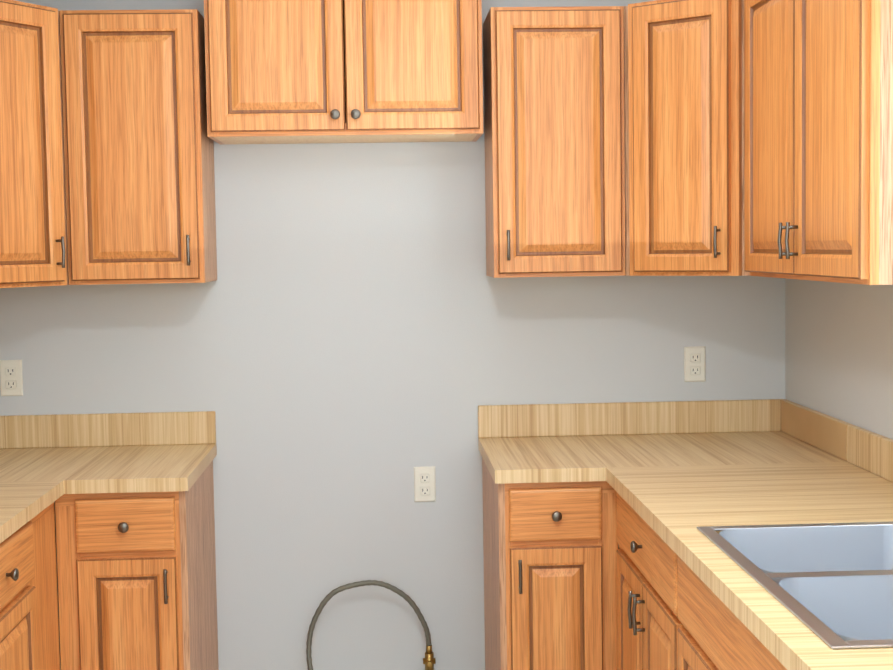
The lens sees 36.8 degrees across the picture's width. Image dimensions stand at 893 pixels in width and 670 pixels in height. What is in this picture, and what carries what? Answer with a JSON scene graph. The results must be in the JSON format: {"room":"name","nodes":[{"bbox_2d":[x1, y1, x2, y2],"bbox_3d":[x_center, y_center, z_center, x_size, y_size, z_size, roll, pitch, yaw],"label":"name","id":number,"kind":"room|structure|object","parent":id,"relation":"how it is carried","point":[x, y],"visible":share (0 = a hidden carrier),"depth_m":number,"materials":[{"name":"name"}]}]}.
{"room":"kitchen","nodes":[
{"label":"kitchen","id":0,"kind":"room"},
{"bbox_2d":[0,0,784,669],"bbox_3d":[-0.315,-0.040,4.425,3.240,2.500,0.200,-1,4,-3],"label":"wall","id":1,"kind":"structure","parent":0,"point":[348,340],"depth_m":4.34,"materials":[{"name":"grey paint"}]},
{"bbox_2d":[0,360,22,395],"bbox_3d":[-1.387,0.137,4.279,0.070,0.115,0.010,-1,4,-3],"label":"outlet","id":2,"kind":"object","parent":1,"relation":"attached to","point":[11,378],"visible":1,"depth_m":4.28,"materials":[{"name":"beige plastic"}]},
{"bbox_2d":[59,9,216,284],"bbox_3d":[-0.929,-0.559,4.079,0.398,0.800,0.360,-1,4,-3],"label":"upper cabinet","id":3,"kind":"object","parent":1,"relation":"attached to","point":[139,172],"visible":0.98,"depth_m":3.94,"materials":[{"name":"brown wood"}]},
{"bbox_2d":[204,0,482,144],"bbox_3d":[-0.307,-0.843,4.092,0.815,0.485,0.356,-1,4,-3],"label":"upper cabinet","id":4,"kind":"object","parent":1,"relation":"attached to","point":[324,71],"visible":1,"depth_m":3.95,"materials":[{"name":"brown wood"}]},
{"bbox_2d":[414,466,435,501],"bbox_3d":[-0.070,0.485,4.365,0.070,0.115,0.010,-1,4,-3],"label":"electrical outlet","id":5,"kind":"object","parent":1,"relation":"attached to","point":[424,484],"visible":1,"depth_m":4.36,"materials":[{"name":"beige plastic"}]},
{"bbox_2d":[483,6,625,277],"bbox_3d":[0.329,-0.583,4.138,0.396,0.800,0.360,-1,4,-3],"label":"upper cabinet","id":6,"kind":"object","parent":1,"relation":"attached to","point":[554,131],"visible":1,"depth_m":4.00,"materials":[{"name":"brown wood"}]},
{"bbox_2d":[684,346,705,381],"bbox_3d":[0.811,0.095,4.382,0.070,0.115,0.010,-1,4,-3],"label":"outlet","id":7,"kind":"object","parent":1,"relation":"attached to","point":[695,364],"visible":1,"depth_m":4.38,"materials":[{"name":"beige plastic"}]},
{"bbox_2d":[785,278,892,438],"bbox_3d":[1.265,0.043,2.791,0.160,2.500,3.220,-1,4,-3],"label":"wall","id":8,"kind":"structure","parent":0,"point":[839,351],"depth_m":3.79,"materials":[{"name":"grey paint"}]},
{"bbox_2d":[624,0,749,275],"bbox_3d":[0.823,-0.585,4.055,0.579,0.800,0.575,-1,4,-3],"label":"upper cabinet","id":9,"kind":"object","parent":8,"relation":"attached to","point":[684,124],"visible":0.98,"depth_m":3.86,"materials":[{"name":"brown wood"}]},
{"bbox_2d":[744,0,892,284],"bbox_3d":[0.985,-0.538,3.311,0.325,0.800,0.938,-1,4,-3],"label":"upper cabinet","id":10,"kind":"object","parent":8,"relation":"attached to","point":[818,140],"visible":1,"depth_m":3.12,"materials":[{"name":"brown wood"}]},
{"bbox_3d":[1.076,1.469,0.979,5.640,0.100,7.400,-1,4,-3],"label":"floor","id":11,"kind":"structure","parent":0,"visible":0},
{"bbox_2d":[0,502,59,669],"bbox_3d":[-1.330,0.891,3.192,0.661,0.837,1.057,-1,4,-3],"label":"base cabinet","id":12,"kind":"object","parent":11,"relation":"on","point":[29,632],"visible":0.96,"depth_m":3.38,"materials":[{"name":"brown wood"}]},
{"bbox_2d":[0,480,63,542],"bbox_3d":[-1.344,0.404,3.137,0.645,0.143,1.036,-1,4,-3],"label":"countertop","id":13,"kind":"structure","parent":12,"relation":"on","point":[22,503],"depth_m":3.41,"materials":[{"name":"laminate"}]},
{"bbox_2d":[55,460,218,669],"bbox_3d":[-0.909,0.829,4.021,0.357,0.837,0.661,-1,4,-3],"label":"base cabinet","id":14,"kind":"object","parent":11,"relation":"on","point":[136,580],"visible":0.92,"depth_m":3.72,"materials":[{"name":"brown wood"}]},
{"bbox_2d":[0,411,216,493],"bbox_3d":[-1.216,0.346,3.982,0.982,0.143,0.645,-1,4,-3],"label":"countertop","id":15,"kind":"structure","parent":14,"relation":"on","point":[126,452],"depth_m":4.22,"materials":[{"name":"laminate"}]},
{"bbox_2d":[306,580,435,669],"bbox_3d":[-0.229,1.020,4.048,0.416,0.431,0.622,-1,4,-3],"label":"hose","id":16,"kind":"object","parent":11,"relation":"on","point":[429,660],"visible":1,"depth_m":4.31,"materials":[{"name":"grey metal"}]},
{"bbox_2d":[482,458,617,669],"bbox_3d":[0.306,0.806,4.078,0.337,0.837,0.661,-1,4,-3],"label":"base cabinet","id":17,"kind":"object","parent":11,"relation":"on","point":[550,579],"visible":0.92,"depth_m":3.78,"materials":[{"name":"brown wood"}]},
{"bbox_2d":[478,399,852,483],"bbox_3d":[0.623,0.311,4.069,1.011,0.143,0.645,-1,4,-3],"label":"countertop","id":18,"kind":"structure","parent":17,"relation":"on","point":[546,443],"depth_m":4.24,"materials":[{"name":"laminate"}]},
{"bbox_2d":[616,492,671,669],"bbox_3d":[0.830,0.843,3.402,0.679,0.836,0.840,-1,4,-3],"label":"base cabinet","id":19,"kind":"object","parent":11,"relation":"on","point":[643,559],"depth_m":3.34,"materials":[{"name":"brown wood"}]},
{"bbox_2d":[606,425,892,669],"bbox_3d":[0.856,0.413,2.465,0.700,0.143,2.587,-1,4,-3],"label":"countertop","id":20,"kind":"structure","parent":19,"relation":"on","point":[674,507],"depth_m":3.15,"materials":[{"name":"laminate"}]},
{"bbox_2d":[697,522,892,648],"bbox_3d":[0.847,0.527,2.502,0.561,0.175,0.882,-1,4,-3],"label":"double-bowl sink","id":21,"kind":"object","parent":20,"relation":"in","point":[830,585],"visible":0.65,"depth_m":2.55,"materials":[{"name":"silver metal"}]},
{"bbox_2d":[672,550,786,669],"bbox_3d":[0.872,0.900,2.525,0.679,0.836,1.000,-1,4,-3],"label":"base cabinet","id":22,"kind":"object","parent":11,"relation":"on","point":[674,611],"depth_m":2.69,"materials":[{"name":"brown wood"}]},
{"bbox_3d":[-1.656,0.229,0.666,0.200,2.500,7.200,-1,4,-3],"label":"wall","id":23,"kind":"structure","parent":0,"visible":0},
{"bbox_2d":[0,0,68,287],"bbox_3d":[-1.410,-0.537,3.866,0.617,0.800,0.743,-1,4,-3],"label":"upper cabinet","id":24,"kind":"object","parent":23,"relation":"attached to","point":[33,237],"visible":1,"depth_m":3.79,"materials":[{"name":"brown wood"}]}
]}

